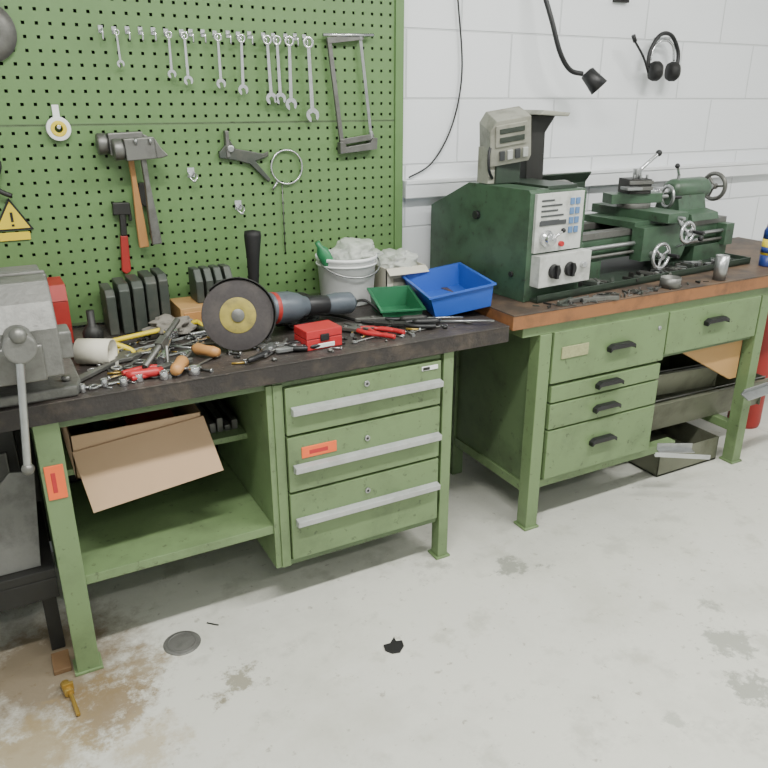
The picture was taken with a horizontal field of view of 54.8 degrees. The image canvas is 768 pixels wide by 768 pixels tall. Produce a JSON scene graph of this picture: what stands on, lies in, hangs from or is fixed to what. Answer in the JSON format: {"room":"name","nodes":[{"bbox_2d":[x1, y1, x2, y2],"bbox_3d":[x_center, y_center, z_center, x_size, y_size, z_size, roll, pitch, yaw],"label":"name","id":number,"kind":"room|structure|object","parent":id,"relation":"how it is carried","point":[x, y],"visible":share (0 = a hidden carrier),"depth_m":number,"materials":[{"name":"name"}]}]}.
{"room":"metal workshop","nodes":[
{"label":"metal workshop","id":0,"kind":"room"},
{"bbox_2d":[0,395,767,767],"bbox_3d":[1.449,1.220,1.426,7.800,0.100,5.400,-11,24,-26],"label":"floor","id":1,"kind":"structure","parent":0,"point":[626,628],"depth_m":2.32,"materials":[{"name":"concrete"}]},
{"bbox_2d":[0,502,65,649],"bbox_3d":[-1.424,0.682,2.269,0.770,0.300,0.450,-11,24,-26],"label":"stand","id":2,"kind":"object","parent":1,"relation":"on","point":[36,584],"visible":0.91,"depth_m":2.21,"materials":[{"name":"metal"}]},
{"bbox_2d":[0,431,20,482],"bbox_3d":[-1.515,0.290,2.200,0.780,0.478,0.230,-11,24,-26],"label":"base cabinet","id":3,"kind":"object","parent":2,"relation":"on","point":[9,457],"visible":0.28,"depth_m":2.25,"materials":[{"name":"metal"}]},
{"bbox_2d":[0,472,40,575],"bbox_3d":[-1.088,0.405,2.156,0.175,0.296,0.060,-11,24,-26],"label":"steel plate","id":4,"kind":"object","parent":2,"relation":"on","point":[19,534],"visible":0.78,"depth_m":2.16,"materials":[{"name":"grey metal"}]},
{"bbox_2d":[51,649,71,675],"bbox_3d":[-0.978,0.843,2.247,0.050,0.015,0.090,-11,24,-26],"label":"wooden offcut","id":5,"kind":"object","parent":1,"relation":"on","point":[61,662],"visible":1,"depth_m":2.23,"materials":[{"name":"brown wood"}]},
{"bbox_2d":[60,679,80,715],"bbox_3d":[-0.886,0.887,2.105,0.031,0.035,0.142,-15,26,-34],"label":"valve","id":6,"kind":"object","parent":1,"relation":"on","point":[67,686],"visible":1,"depth_m":2.12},
{"bbox_2d":[163,631,200,655],"bbox_3d":[-0.637,0.814,2.336,0.116,0.005,0.116,-11,24,-26],"label":"cap","id":7,"kind":"object","parent":1,"relation":"on","point":[180,643],"visible":1,"depth_m":2.33,"materials":[{"name":"grey metal"}]},
{"bbox_2d":[0,304,509,676],"bbox_3d":[-0.538,0.258,2.575,1.845,0.872,0.700,-11,24,-26],"label":"workbench","id":8,"kind":"object","parent":1,"relation":"on","point":[328,452],"visible":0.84,"depth_m":2.39,"materials":[{"name":"metal"}]},
{"bbox_2d":[0,264,80,474],"bbox_3d":[-0.959,-0.065,1.900,0.315,0.420,0.565,-11,24,-26],"label":"bench vise","id":9,"kind":"object","parent":8,"relation":"on","point":[36,352],"visible":1,"depth_m":1.76,"materials":[{"name":"grey metal"}]},
{"bbox_2d":[47,276,73,342],"bbox_3d":[-1.214,-0.223,2.306,0.420,0.218,0.178,-11,24,-26],"label":"toolbox","id":10,"kind":"object","parent":8,"relation":"on","point":[57,288],"visible":0.25,"depth_m":2.32,"materials":[{"name":"paint"}]},
{"bbox_2d":[79,383,85,392],"bbox_3d":[-0.790,0.021,1.944,0.017,0.022,0.072,-11,24,-26],"label":"socket","id":11,"kind":"object","parent":8,"relation":"on","point":[82,387],"depth_m":1.96,"materials":[{"name":"silver metal"}]},
{"bbox_2d":[82,309,103,338],"bbox_3d":[-0.923,-0.180,2.343,0.064,0.110,0.064,-11,24,-26],"label":"bottle","id":12,"kind":"object","parent":8,"relation":"on","point":[92,330],"visible":0.71,"depth_m":2.33,"materials":[{"name":"metal"}]},
{"bbox_2d":[73,338,117,364],"bbox_3d":[-0.845,-0.095,2.171,0.100,0.076,0.076,1,21,2],"label":"cardboard tube","id":13,"kind":"object","parent":8,"relation":"on","point":[86,350],"visible":0.88,"depth_m":2.14,"materials":[{"name":"cardboard"}]},
{"bbox_2d":[100,378,108,387],"bbox_3d":[-0.745,0.006,1.981,0.024,0.022,0.073,-11,24,-26],"label":"socket","id":14,"kind":"object","parent":8,"relation":"on","point":[104,381],"depth_m":2.00,"materials":[{"name":"silver metal"}]},
{"bbox_2d":[79,350,141,381],"bbox_3d":[-0.801,-0.053,2.140,0.065,0.018,0.250,7,22,18],"label":"wrench","id":15,"kind":"object","parent":8,"relation":"on","point":[124,356],"visible":0.92,"depth_m":2.15,"materials":[{"name":"metal"}]},
{"bbox_2d":[111,347,123,370],"bbox_3d":[-0.794,-0.078,2.198,0.040,0.006,0.221,-6,22,-16],"label":"wrench","id":16,"kind":"object","parent":8,"relation":"on","point":[117,366],"visible":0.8,"depth_m":2.12,"materials":[{"name":"silver metal"}]},
{"bbox_2d":[88,376,158,389],"bbox_3d":[-0.713,-0.010,2.043,0.201,0.006,0.037,-13,24,-30],"label":"wrench","id":17,"kind":"object","parent":8,"relation":"on","point":[95,386],"visible":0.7,"depth_m":2.01,"materials":[{"name":"metal"}]},
{"bbox_2d":[119,376,127,386],"bbox_3d":[-0.698,0.003,1.989,0.025,0.022,0.078,-11,24,-26],"label":"socket","id":18,"kind":"object","parent":8,"relation":"on","point":[123,381],"depth_m":2.01,"materials":[{"name":"silver metal"}]},
{"bbox_2d":[99,267,170,335],"bbox_3d":[-0.840,-0.281,2.503,0.206,0.185,0.130,-11,24,-26],"label":"blocks","id":19,"kind":"object","parent":8,"relation":"on","point":[133,302],"visible":0.93,"depth_m":2.46},
{"bbox_2d":[123,347,152,368],"bbox_3d":[-0.740,-0.079,2.222,0.036,0.006,0.191,1,21,3],"label":"wrench","id":20,"kind":"object","parent":8,"relation":"on","point":[130,365],"visible":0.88,"depth_m":2.16,"materials":[{"name":"metal"}]},
{"bbox_2d":[135,373,143,381],"bbox_3d":[-0.663,-0.007,2.015,0.027,0.022,0.065,-11,24,-26],"label":"socket","id":21,"kind":"object","parent":8,"relation":"on","point":[140,376],"depth_m":2.04,"materials":[{"name":"silver metal"}]},
{"bbox_2d":[61,403,222,512],"bbox_3d":[-0.787,0.168,2.364,0.410,0.208,0.474,-11,24,-26],"label":"cardboard box","id":22,"kind":"object","parent":8,"relation":"on","point":[119,460],"visible":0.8,"depth_m":2.21,"materials":[{"name":"cardboard"}]},
{"bbox_2d":[111,319,202,352],"bbox_3d":[-0.724,-0.132,2.357,0.084,0.070,0.410,20,28,41],"label":"pliers","id":23,"kind":"object","parent":8,"relation":"on","point":[152,331],"visible":0.27,"depth_m":2.33,"materials":[{"name":"yellow paint"}]},
{"bbox_2d":[121,358,192,380],"bbox_3d":[-0.638,-0.048,2.117,0.205,0.018,0.078,-19,28,-40],"label":"pliers","id":24,"kind":"object","parent":8,"relation":"on","point":[167,365],"visible":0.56,"depth_m":2.11,"materials":[{"name":"red plastic"}]},
{"bbox_2d":[142,317,179,368],"bbox_3d":[-0.654,-0.122,2.180,0.024,0.096,0.218,5,22,13],"label":"wrench","id":25,"kind":"object","parent":8,"relation":"on","point":[162,340],"visible":0.91,"depth_m":2.17,"materials":[{"name":"metal"}]},
{"bbox_2d":[134,349,190,363],"bbox_3d":[-0.644,-0.091,2.254,0.241,0.006,0.043,-16,26,-36],"label":"wrench","id":26,"kind":"object","parent":8,"relation":"on","point":[136,361],"visible":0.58,"depth_m":2.20,"materials":[{"name":"metal"}]},
{"bbox_2d":[125,366,200,378],"bbox_3d":[-0.617,-0.038,2.076,0.206,0.028,0.028,-9,23,-22],"label":"screwdriver","id":27,"kind":"object","parent":8,"relation":"on","point":[153,371],"visible":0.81,"depth_m":2.05,"materials":[{"name":"red plastic"}]},
{"bbox_2d":[155,328,177,363],"bbox_3d":[-0.672,-0.118,2.276,0.044,0.045,0.238,-2,21,-4],"label":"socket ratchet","id":28,"kind":"object","parent":8,"relation":"on","point":[161,357],"visible":0.66,"depth_m":2.20,"materials":[{"name":"silver metal"}]},
{"bbox_2d":[165,345,169,362],"bbox_3d":[-0.653,-0.068,2.120,0.011,0.059,0.112,9,23,23],"label":"key","id":29,"kind":"object","parent":8,"relation":"on","point":[166,346],"visible":0.48,"depth_m":2.16,"materials":[{"name":"metal"}]},
{"bbox_2d":[141,314,196,338],"bbox_3d":[-0.699,-0.191,2.443,0.194,0.078,0.122,-11,24,-26],"label":"rag","id":30,"kind":"object","parent":8,"relation":"on","point":[163,321],"visible":0.7,"depth_m":2.41,"materials":[{"name":"fabric"}]},
{"bbox_2d":[159,370,181,379],"bbox_3d":[-0.591,-0.017,2.042,0.062,0.022,0.080,-11,24,-26],"label":"socket","id":31,"kind":"object","parent":8,"relation":"on","point":[163,375],"depth_m":2.06,"materials":[{"name":"silver metal"}]},
{"bbox_2d":[170,350,192,375],"bbox_3d":[-0.581,-0.079,2.170,0.039,0.039,0.246,-1,21,-2],"label":"screwdriver","id":32,"kind":"object","parent":8,"relation":"on","point":[181,361],"visible":0.89,"depth_m":2.07,"materials":[{"name":"wood"}]},
{"bbox_2d":[157,337,206,354],"bbox_3d":[-0.643,-0.122,2.336,0.037,0.006,0.201,16,26,35],"label":"wrench","id":33,"kind":"object","parent":8,"relation":"on","point":[197,338],"visible":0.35,"depth_m":2.38,"materials":[{"name":"silver metal"}]},
{"bbox_2d":[170,296,202,321],"bbox_3d":[-0.609,-0.263,2.613,0.250,0.072,0.162,-11,24,-26],"label":"box","id":34,"kind":"object","parent":8,"relation":"on","point":[182,306],"visible":0.21,"depth_m":2.52,"materials":[{"name":"brown wood"}]},
{"bbox_2d":[188,263,232,302],"bbox_3d":[-0.605,-0.356,2.593,0.131,0.114,0.100,-11,24,-26],"label":"blocks","id":35,"kind":"object","parent":34,"relation":"on","point":[201,278],"visible":0.64,"depth_m":2.55,"materials":[{"name":"metal"}]},
{"bbox_2d":[188,364,200,375],"bbox_3d":[-0.530,-0.029,2.075,0.044,0.022,0.091,-11,24,-26],"label":"socket","id":36,"kind":"object","parent":8,"relation":"on","point":[194,371],"depth_m":2.09,"materials":[{"name":"silver metal"}]},
{"bbox_2d":[170,343,220,356],"bbox_3d":[-0.594,-0.112,2.258,0.226,0.036,0.036,10,23,25],"label":"screwdriver","id":37,"kind":"object","parent":8,"relation":"on","point":[198,349],"visible":0.92,"depth_m":2.22,"materials":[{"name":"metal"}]},
{"bbox_2d":[188,324,206,337],"bbox_3d":[-0.582,-0.192,2.494,0.115,0.022,0.202,18,27,39],"label":"c-clamp","id":38,"kind":"object","parent":8,"relation":"on","point":[200,328],"visible":0.34,"depth_m":2.43,"materials":[{"name":"metal"}]},
{"bbox_2d":[194,399,237,433],"bbox_3d":[-0.607,0.098,2.577,0.120,0.050,0.250,-11,24,-26],"label":"metal offcuts","id":39,"kind":"object","parent":8,"relation":"on","point":[217,416],"visible":0.59,"depth_m":2.52,"materials":[{"name":"metal"}]},
{"bbox_2d":[244,230,260,282],"bbox_3d":[-0.467,-0.390,2.622,0.101,0.307,0.100,-11,24,-26],"label":"handle","id":40,"kind":"object","parent":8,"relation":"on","point":[252,238],"visible":0.53,"depth_m":2.58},
{"bbox_2d":[73,319,454,389],"bbox_3d":[-0.379,-0.156,2.422,1.236,0.014,0.481,-11,24,-26],"label":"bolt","id":41,"kind":"object","parent":8,"relation":"on","point":[238,354],"visible":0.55,"depth_m":2.28,"materials":[{"name":"metal"}]},
{"bbox_2d":[247,343,291,362],"bbox_3d":[-0.343,-0.099,2.248,0.020,0.020,0.206,12,24,29],"label":"screwdriver","id":42,"kind":"object","parent":8,"relation":"on","point":[260,355],"visible":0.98,"depth_m":2.20,"materials":[{"name":"black plastic"}]},
{"bbox_2d":[263,337,288,357],"bbox_3d":[-0.348,-0.114,2.289,0.078,0.018,0.165,2,21,6],"label":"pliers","id":43,"kind":"object","parent":8,"relation":"on","point":[268,347],"visible":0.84,"depth_m":2.29,"materials":[{"name":"metal"}]},
{"bbox_2d":[256,340,307,350],"bbox_3d":[-0.316,-0.121,2.309,0.165,0.018,0.078,1,21,1],"label":"pliers","id":44,"kind":"object","parent":8,"relation":"on","point":[295,348],"visible":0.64,"depth_m":2.30,"materials":[{"name":"black plastic"}]},
{"bbox_2d":[201,277,385,350],"bbox_3d":[-0.310,-0.281,2.446,0.656,0.227,0.257,-17,27,-37],"label":"grinder","id":45,"kind":"object","parent":8,"relation":"on","point":[238,313],"visible":0.96,"depth_m":2.27,"materials":[{"name":"metal"}]},
{"bbox_2d":[275,315,318,328],"bbox_3d":[-0.297,-0.222,2.539,0.171,0.065,0.118,-11,24,-26],"label":"rag","id":46,"kind":"object","parent":8,"relation":"on","point":[306,319],"visible":0.37,"depth_m":2.50,"materials":[{"name":"fabric"}]},
{"bbox_2d":[276,341,320,352],"bbox_3d":[-0.269,-0.121,2.308,0.159,0.018,0.080,-11,24,-26],"label":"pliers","id":47,"kind":"object","parent":8,"relation":"on","point":[284,348],"visible":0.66,"depth_m":2.28,"materials":[{"name":"silver plastic"}]},
{"bbox_2d":[294,320,341,350],"bbox_3d":[-0.208,-0.154,2.343,0.124,0.062,0.095,-13,24,-30],"label":"case","id":48,"kind":"object","parent":8,"relation":"on","point":[325,333],"visible":0.98,"depth_m":2.31,"materials":[{"name":"plastic"}]},
{"bbox_2d":[315,249,380,306],"bbox_3d":[-0.140,-0.405,2.834,0.247,0.180,0.249,-11,24,-26],"label":"plastic bucket","id":49,"kind":"object","parent":8,"relation":"on","point":[353,276],"visible":0.52,"depth_m":2.75,"materials":[{"name":"plastic"}]},
{"bbox_2d":[315,241,333,265],"bbox_3d":[-0.212,-0.467,2.739,0.089,0.130,0.048,-11,24,-26],"label":"spray bottle","id":50,"kind":"object","parent":49,"relation":"in","point":[323,253],"visible":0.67,"depth_m":2.71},
{"bbox_2d":[330,237,383,262],"bbox_3d":[-0.103,-0.498,2.828,0.206,0.126,0.167,-11,24,-26],"label":"plastic bag","id":51,"kind":"object","parent":49,"relation":"in","point":[346,248],"visible":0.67,"depth_m":2.77,"materials":[{"name":"plastic"}]},
{"bbox_2d":[340,325,392,336],"bbox_3d":[-0.085,-0.183,2.468,0.225,0.018,0.078,7,22,18],"label":"pliers","id":52,"kind":"object","parent":8,"relation":"on","point":[358,329],"visible":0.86,"depth_m":2.46,"materials":[{"name":"red plastic"}]},
{"bbox_2d":[344,322,404,338],"bbox_3d":[-0.043,-0.183,2.470,0.225,0.018,0.078,13,25,31],"label":"pliers","id":53,"kind":"object","parent":8,"relation":"on","point":[394,330],"visible":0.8,"depth_m":2.45,"materials":[{"name":"red plastic"}]},
{"bbox_2d":[355,315,399,321],"bbox_3d":[-0.003,-0.232,2.598,0.205,0.018,0.078,-6,22,-15],"label":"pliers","id":54,"kind":"object","parent":8,"relation":"on","point":[368,318],"visible":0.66,"depth_m":2.58,"materials":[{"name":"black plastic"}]},
{"bbox_2d":[367,285,425,316],"bbox_3d":[0.042,-0.292,2.686,0.164,0.075,0.214,-5,22,-13],"label":"storage bin","id":55,"kind":"object","parent":8,"relation":"on","point":[391,301],"visible":0.94,"depth_m":2.75,"materials":[{"name":"green plastic"}]},
{"bbox_2d":[374,262,428,286],"bbox_3d":[0.055,-0.420,2.955,0.175,0.120,0.190,-11,24,-26],"label":"carton","id":56,"kind":"object","parent":8,"relation":"on","point":[384,277],"visible":0.44,"depth_m":2.88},
{"bbox_2d":[376,248,418,268],"bbox_3d":[0.053,-0.485,2.944,0.172,0.104,0.159,0,21,1],"label":"plastic bag","id":57,"kind":"object","parent":56,"relation":"in","point":[391,258],"visible":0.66,"depth_m":2.90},
{"bbox_2d":[373,319,435,328],"bbox_3d":[0.069,-0.207,2.533,0.216,0.018,0.078,1,21,3],"label":"pliers","id":58,"kind":"object","parent":8,"relation":"on","point":[407,323],"visible":0.84,"depth_m":2.52,"materials":[{"name":"black plastic"}]},
{"bbox_2d":[400,314,462,320],"bbox_3d":[0.166,-0.231,2.580,0.226,0.028,0.028,-4,21,-10],"label":"screwdriver","id":59,"kind":"object","parent":8,"relation":"on","point":[405,317],"visible":0.72,"depth_m":2.56,"materials":[{"name":"metal"}]},
{"bbox_2d":[401,262,496,316],"bbox_3d":[0.230,-0.352,2.763,0.247,0.120,0.374,-5,22,-13],"label":"storage bin","id":60,"kind":"object","parent":8,"relation":"on","point":[472,290],"visible":0.92,"depth_m":2.74,"materials":[{"name":"blue plastic"}]},
{"bbox_2d":[412,317,493,324],"bbox_3d":[0.238,-0.217,2.544,0.286,0.028,0.028,-2,21,-6],"label":"screwdriver","id":61,"kind":"object","parent":8,"relation":"on","point":[434,320],"visible":0.89,"depth_m":2.53,"materials":[{"name":"black plastic"}]},
{"bbox_2d":[384,638,403,653],"bbox_3d":[0.033,0.820,2.321,0.060,0.004,0.067,13,24,30],"label":"scrap","id":62,"kind":"object","parent":1,"relation":"on","point":[394,646],"visible":1,"depth_m":2.31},
{"bbox_2d":[441,237,767,530],"bbox_3d":[1.205,-0.077,3.402,2.040,0.906,0.780,-11,24,-26],"label":"workbench","id":63,"kind":"object","parent":1,"relation":"on","point":[571,391],"depth_m":2.95,"materials":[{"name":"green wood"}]},
{"bbox_2d":[556,295,618,305],"bbox_3d":[0.740,-0.311,2.725,0.268,0.014,0.057,-8,22,-20],"label":"wrench","id":64,"kind":"object","parent":63,"relation":"on","point":[605,297],"visible":1,"depth_m":2.72,"materials":[{"name":"metal"}]},
{"bbox_2d":[430,150,750,303],"bbox_3d":[0.984,-0.732,3.154,1.468,0.492,0.686,-11,24,-26],"label":"lathe","id":65,"kind":"object","parent":63,"relation":"on","point":[531,237],"visible":0.98,"depth_m":2.96,"materials":[{"name":"green metal"}]},
{"bbox_2d":[477,106,530,183],"bbox_3d":[0.443,-0.886,2.749,0.178,0.271,0.188,-5,22,-12],"label":"digital readout","id":66,"kind":"object","parent":65,"relation":"on","point":[505,134],"visible":1,"depth_m":2.69,"materials":[{"name":"beige plastic"}]},
{"bbox_2d":[520,110,569,178],"bbox_3d":[0.614,-0.930,2.893,0.148,0.264,0.140,-11,24,-26],"label":"bracket","id":67,"kind":"object","parent":65,"relation":"on","point":[541,120],"visible":0.67,"depth_m":2.88,"materials":[{"name":"metal"}]},
{"bbox_2d":[533,280,708,308],"bbox_3d":[0.934,-0.349,2.833,0.879,0.008,0.092,-11,24,-26],"label":"metal swarf","id":68,"kind":"object","parent":63,"relation":"on","point":[635,291],"visible":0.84,"depth_m":2.82,"materials":[{"name":"metal"}]},
{"bbox_2d":[659,275,681,288],"bbox_3d":[1.131,-0.403,2.927,0.080,0.040,0.080,-11,24,-26],"label":"tin","id":69,"kind":"object","parent":63,"relation":"on","point":[666,281],"visible":0.99,"depth_m":2.90,"materials":[{"name":"metal"}]},
{"bbox_2d":[651,368,767,430],"bbox_3d":[1.417,0.050,3.574,0.843,0.171,0.378,-11,24,-26],"label":"trough","id":70,"kind":"object","parent":63,"relation":"on","point":[670,409],"visible":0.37,"depth_m":3.44,"materials":[{"name":"metal"}]},
{"bbox_2d":[656,353,717,395],"bbox_3d":[1.260,-0.059,3.441,0.506,0.153,0.352,-11,24,-26],"label":"trough","id":71,"kind":"object","parent":70,"relation":"on","point":[678,372],"visible":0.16,"depth_m":3.37,"materials":[{"name":"metal"}]},
{"bbox_2d":[683,340,741,378],"bbox_3d":[1.418,-0.088,3.253,0.404,0.192,0.020,-11,24,-26],"label":"wooden board","id":72,"kind":"object","parent":63,"relation":"attached to","point":[723,359],"visible":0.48,"depth_m":3.27,"materials":[{"name":"brown wood"}]},
{"bbox_2d":[712,254,729,280],"bbox_3d":[1.383,-0.479,3.041,0.054,0.100,0.054,-11,24,-26],"label":"metal cup","id":73,"kind":"object","parent":63,"relation":"on","point":[721,264],"visible":1,"depth_m":3.02,"materials":[{"name":"metal"}]},
{"bbox_2d":[741,382,767,400],"bbox_3d":[1.776,0.005,3.368,0.450,0.045,0.042,-13,24,-30],"label":"bar","id":74,"kind":"object","parent":63,"relation":"on","point":[754,392],"visible":1,"depth_m":3.30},
{"bbox_2d":[758,225,767,266],"bbox_3d":[1.708,-0.627,3.275,0.067,0.210,0.067,-11,24,-26],"label":"spray can","id":75,"kind":"object","parent":63,"relation":"on","point":[763,258],"visible":1,"depth_m":3.27,"materials":[{"name":"yellow paint"}]},
{"bbox_2d":[628,422,718,476],"bbox_3d":[1.309,0.270,3.589,0.390,0.116,0.410,-11,24,-26],"label":"crate","id":76,"kind":"object","parent":1,"relation":"on","point":[704,442],"visible":0.39,"depth_m":3.47,"materials":[{"name":"metal"}]},
{"bbox_2d":[654,452,710,459],"bbox_3d":[1.235,0.294,3.070,0.220,0.020,0.020,2,21,6],"label":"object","id":77,"kind":"object","parent":76,"relation":"on","point":[669,455],"visible":1,"depth_m":3.06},
{"bbox_2d":[727,314,767,428],"bbox_3d":[1.900,-0.119,3.799,0.160,0.700,0.160,-11,24,-26],"label":"gas cylinder","id":78,"kind":"object","parent":1,"relation":"on","point":[755,411],"visible":0.21,"depth_m":3.75,"materials":[{"name":"paint"}]},
{"bbox_2d":[49,0,767,551],"bbox_3d":[0.193,-1.063,3.049,7.800,3.000,0.100,-11,24,-26],"label":"wall","id":79,"kind":"structure","parent":0,"point":[716,110],"depth_m":3.32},
{"bbox_2d":[0,0,403,325],"bbox_3d":[-0.866,-0.913,2.400,2.110,1.435,0.048,-11,24,-26],"label":"pegboard","id":80,"kind":"object","parent":79,"relation":"attached to","point":[66,191],"visible":0.86,"depth_m":2.54,"materials":[{"name":"paint"}]},
{"bbox_2d":[0,161,12,197],"bbox_3d":[-1.184,-0.640,2.267,0.068,0.144,0.022,-7,22,-17],"label":"brace","id":81,"kind":"object","parent":80,"relation":"attached to","point":[2,192],"visible":1,"depth_m":2.29,"materials":[{"name":"metal"}]},
{"bbox_2d":[0,7,16,60],"bbox_3d":[-1.159,-1.024,2.150,0.170,0.170,0.030,-11,24,-26],"label":"disc","id":82,"kind":"object","parent":80,"relation":"hanging from","point":[8,33],"visible":1,"depth_m":2.18,"materials":[{"name":"metal"}]},
{"bbox_2d":[0,198,33,241],"bbox_3d":[-1.177,-0.521,2.344,0.118,0.133,0.006,-11,24,-26],"label":"warning sign","id":83,"kind":"object","parent":80,"relation":"attached to","point":[11,219],"visible":1,"depth_m":2.35,"materials":[{"name":"yellow plastic"}]},
{"bbox_2d":[46,105,70,140],"bbox_3d":[-1.017,-0.814,2.310,0.072,0.106,0.035,-11,24,-26],"label":"tape roll","id":84,"kind":"object","parent":80,"relation":"attached to","point":[56,120],"visible":1,"depth_m":2.31,"materials":[{"name":"white plastic"}]},
{"bbox_2d":[113,29,124,66],"bbox_3d":[-0.826,-1.046,2.309,0.024,0.110,0.005,-11,24,-26],"label":"wrench","id":85,"kind":"object","parent":80,"relation":"hanging from","point":[117,40],"visible":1,"depth_m":2.31,"materials":[{"name":"silver metal"}]},
{"bbox_2d":[112,202,131,273],"bbox_3d":[-0.877,-0.494,2.510,0.059,0.240,0.020,-11,24,-26],"label":"hammer","id":86,"kind":"object","parent":80,"relation":"hanging from","point":[122,209],"visible":1,"depth_m":2.49,"materials":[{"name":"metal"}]},
{"bbox_2d":[134,138,151,145],"bbox_3d":[-0.791,-0.783,2.397,0.055,0.027,0.126,-11,24,-26],"label":"holder","id":87,"kind":"object","parent":80,"relation":"attached to","point":[135,139],"visible":0.59,"depth_m":2.35,"materials":[{"name":"metal"}]},
{"bbox_2d":[95,131,148,247],"bbox_3d":[-0.833,-0.638,2.453,0.185,0.374,0.066,-11,24,-26],"label":"hammer","id":88,"kind":"object","parent":87,"relation":"hanging from","point":[102,140],"visible":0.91,"depth_m":2.43,"materials":[{"name":"brown wood"}]},
{"bbox_2d":[111,136,167,244],"bbox_3d":[-0.784,-0.628,2.427,0.168,0.344,0.066,-11,24,-26],"label":"hammer","id":89,"kind":"object","parent":87,"relation":"hanging from","point":[124,148],"visible":0.99,"depth_m":2.37,"materials":[{"name":"metal"}]},
{"bbox_2d":[138,182,150,236],"bbox_3d":[-0.812,-0.586,2.518,0.042,0.191,0.016,-11,24,-26],"label":"pliers","id":90,"kind":"object","parent":80,"relation":"hanging from","point":[141,186],"visible":0.27,"depth_m":2.49,"materials":[{"name":"metal"}]},
{"bbox_2d":[165,31,175,77],"bbox_3d":[-0.688,-1.058,2.383,0.028,0.140,0.005,-11,24,-26],"label":"wrench","id":91,"kind":"object","parent":80,"relation":"hanging from","point":[171,70],"visible":1,"depth_m":2.38,"materials":[{"name":"silver metal"}]},
{"bbox_2d":[180,31,192,84],"bbox_3d":[-0.642,-1.058,2.410,0.031,0.160,0.006,-11,24,-26],"label":"wrench","id":92,"kind":"object","parent":80,"relation":"hanging from","point":[187,76],"visible":1,"depth_m":2.41,"materials":[{"name":"silver metal"}]},
{"bbox_2d":[187,167,197,182],"bbox_3d":[-0.659,-0.718,2.548,0.034,0.048,0.043,-11,24,-26],"label":"clip","id":93,"kind":"object","parent":80,"relation":"attached to","point":[190,171],"depth_m":2.55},
{"bbox_2d":[214,33,225,88],"bbox_3d":[-0.546,-1.072,2.460,0.033,0.170,0.006,-11,24,-26],"label":"wrench","id":94,"kind":"object","parent":80,"relation":"hanging from","point":[220,79],"visible":1,"depth_m":2.46,"materials":[{"name":"silver metal"}]},
{"bbox_2d":[234,200,244,214],"bbox_3d":[-0.518,-0.633,2.662,0.034,0.048,0.043,-11,24,-26],"label":"clip","id":95,"kind":"object","parent":80,"relation":"attached to","point":[238,205],"depth_m":2.67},
{"bbox_2d":[237,34,247,94],"bbox_3d":[-0.479,-1.075,2.497,0.036,0.190,0.006,-11,24,-26],"label":"wrench","id":96,"kind":"object","parent":80,"relation":"hanging from","point":[242,85],"visible":1,"depth_m":2.50,"materials":[{"name":"silver metal"}]},
{"bbox_2d":[219,130,270,181],"bbox_3d":[-0.494,-0.803,2.621,0.184,0.179,0.036,-11,24,-26],"label":"clamp","id":97,"kind":"object","parent":80,"relation":"hanging from","point":[228,151],"visible":1,"depth_m":2.61,"materials":[{"name":"metal"}]},
{"bbox_2d":[262,35,276,103],"bbox_3d":[-0.392,-1.078,2.546,0.041,0.221,0.006,-11,24,-26],"label":"wrench","id":98,"kind":"object","parent":80,"relation":"hanging from","point":[270,94],"visible":1,"depth_m":2.55,"materials":[{"name":"silver metal"}]},
{"bbox_2d":[272,35,285,103],"bbox_3d":[-0.362,-1.084,2.561,0.040,0.221,0.006,-11,24,-26],"label":"wrench","id":99,"kind":"object","parent":80,"relation":"hanging from","point":[279,94],"visible":1,"depth_m":2.56,"materials":[{"name":"silver metal"}]},
{"bbox_2d":[270,149,302,251],"bbox_3d":[-0.355,-0.678,2.751,0.127,0.374,0.010,-11,24,-26],"label":"ring","id":100,"kind":"object","parent":80,"relation":"hanging from","point":[282,150],"visible":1,"depth_m":2.71,"materials":[{"name":"silver metal"}]},
{"bbox_2d":[284,36,296,109],"bbox_3d":[-0.328,-1.081,2.582,0.043,0.241,0.006,-11,24,-26],"label":"wrench","id":101,"kind":"object","parent":80,"relation":"hanging from","point":[290,99],"visible":1,"depth_m":2.58,"materials":[{"name":"silver metal"}]},
{"bbox_2d":[303,36,318,121],"bbox_3d":[-0.258,-1.076,2.624,0.052,0.281,0.007,-11,24,-26],"label":"wrench","id":102,"kind":"object","parent":80,"relation":"hanging from","point":[311,109],"visible":1,"depth_m":2.63,"materials":[{"name":"silver metal"}]},
{"bbox_2d":[322,33,373,36],"bbox_3d":[-0.132,-1.249,2.653,0.200,0.018,0.036,-11,24,-26],"label":"rod","id":103,"kind":"object","parent":80,"relation":"attached to","point":[323,34],"visible":1,"depth_m":2.64,"materials":[{"name":"silver metal"}]},
{"bbox_2d":[326,37,377,153],"bbox_3d":[-0.117,-1.063,2.724,0.196,0.410,0.028,-11,24,-26],"label":"hacksaw","id":104,"kind":"object","parent":103,"relation":"hanging from","point":[372,142],"visible":1,"depth_m":2.74,"materials":[{"name":"metal"}]},
{"bbox_2d":[408,0,462,177],"bbox_3d":[0.206,-1.321,2.881,0.245,0.999,0.012,-11,24,-26],"label":"hanging cable","id":105,"kind":"object","parent":79,"relation":"hanging from","point":[434,159],"visible":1,"depth_m":2.99,"materials":[{"name":"black plastic"}]},
{"bbox_2d":[543,0,606,94],"bbox_3d":[0.737,-1.459,3.007,0.387,0.532,0.104,0,21,1],"label":"gooseneck lamp","id":106,"kind":"object","parent":79,"relation":"attached to","point":[592,79],"visible":1,"depth_m":3.06,"materials":[{"name":"black plastic"}]},
{"bbox_2d":[403,160,767,198],"bbox_3d":[1.871,-1.133,3.898,4.070,0.072,0.050,-11,24,-26],"label":"trim","id":107,"kind":"structure","parent":79,"relation":"attached to","point":[433,187],"depth_m":3.50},
{"bbox_2d":[631,31,680,80],"bbox_3d":[1.203,-1.476,3.336,0.339,0.209,0.124,-11,24,-26],"label":"headset","id":108,"kind":"object","parent":79,"relation":"attached to","point":[655,69],"visible":1,"depth_m":3.33,"materials":[{"name":"black plastic"}]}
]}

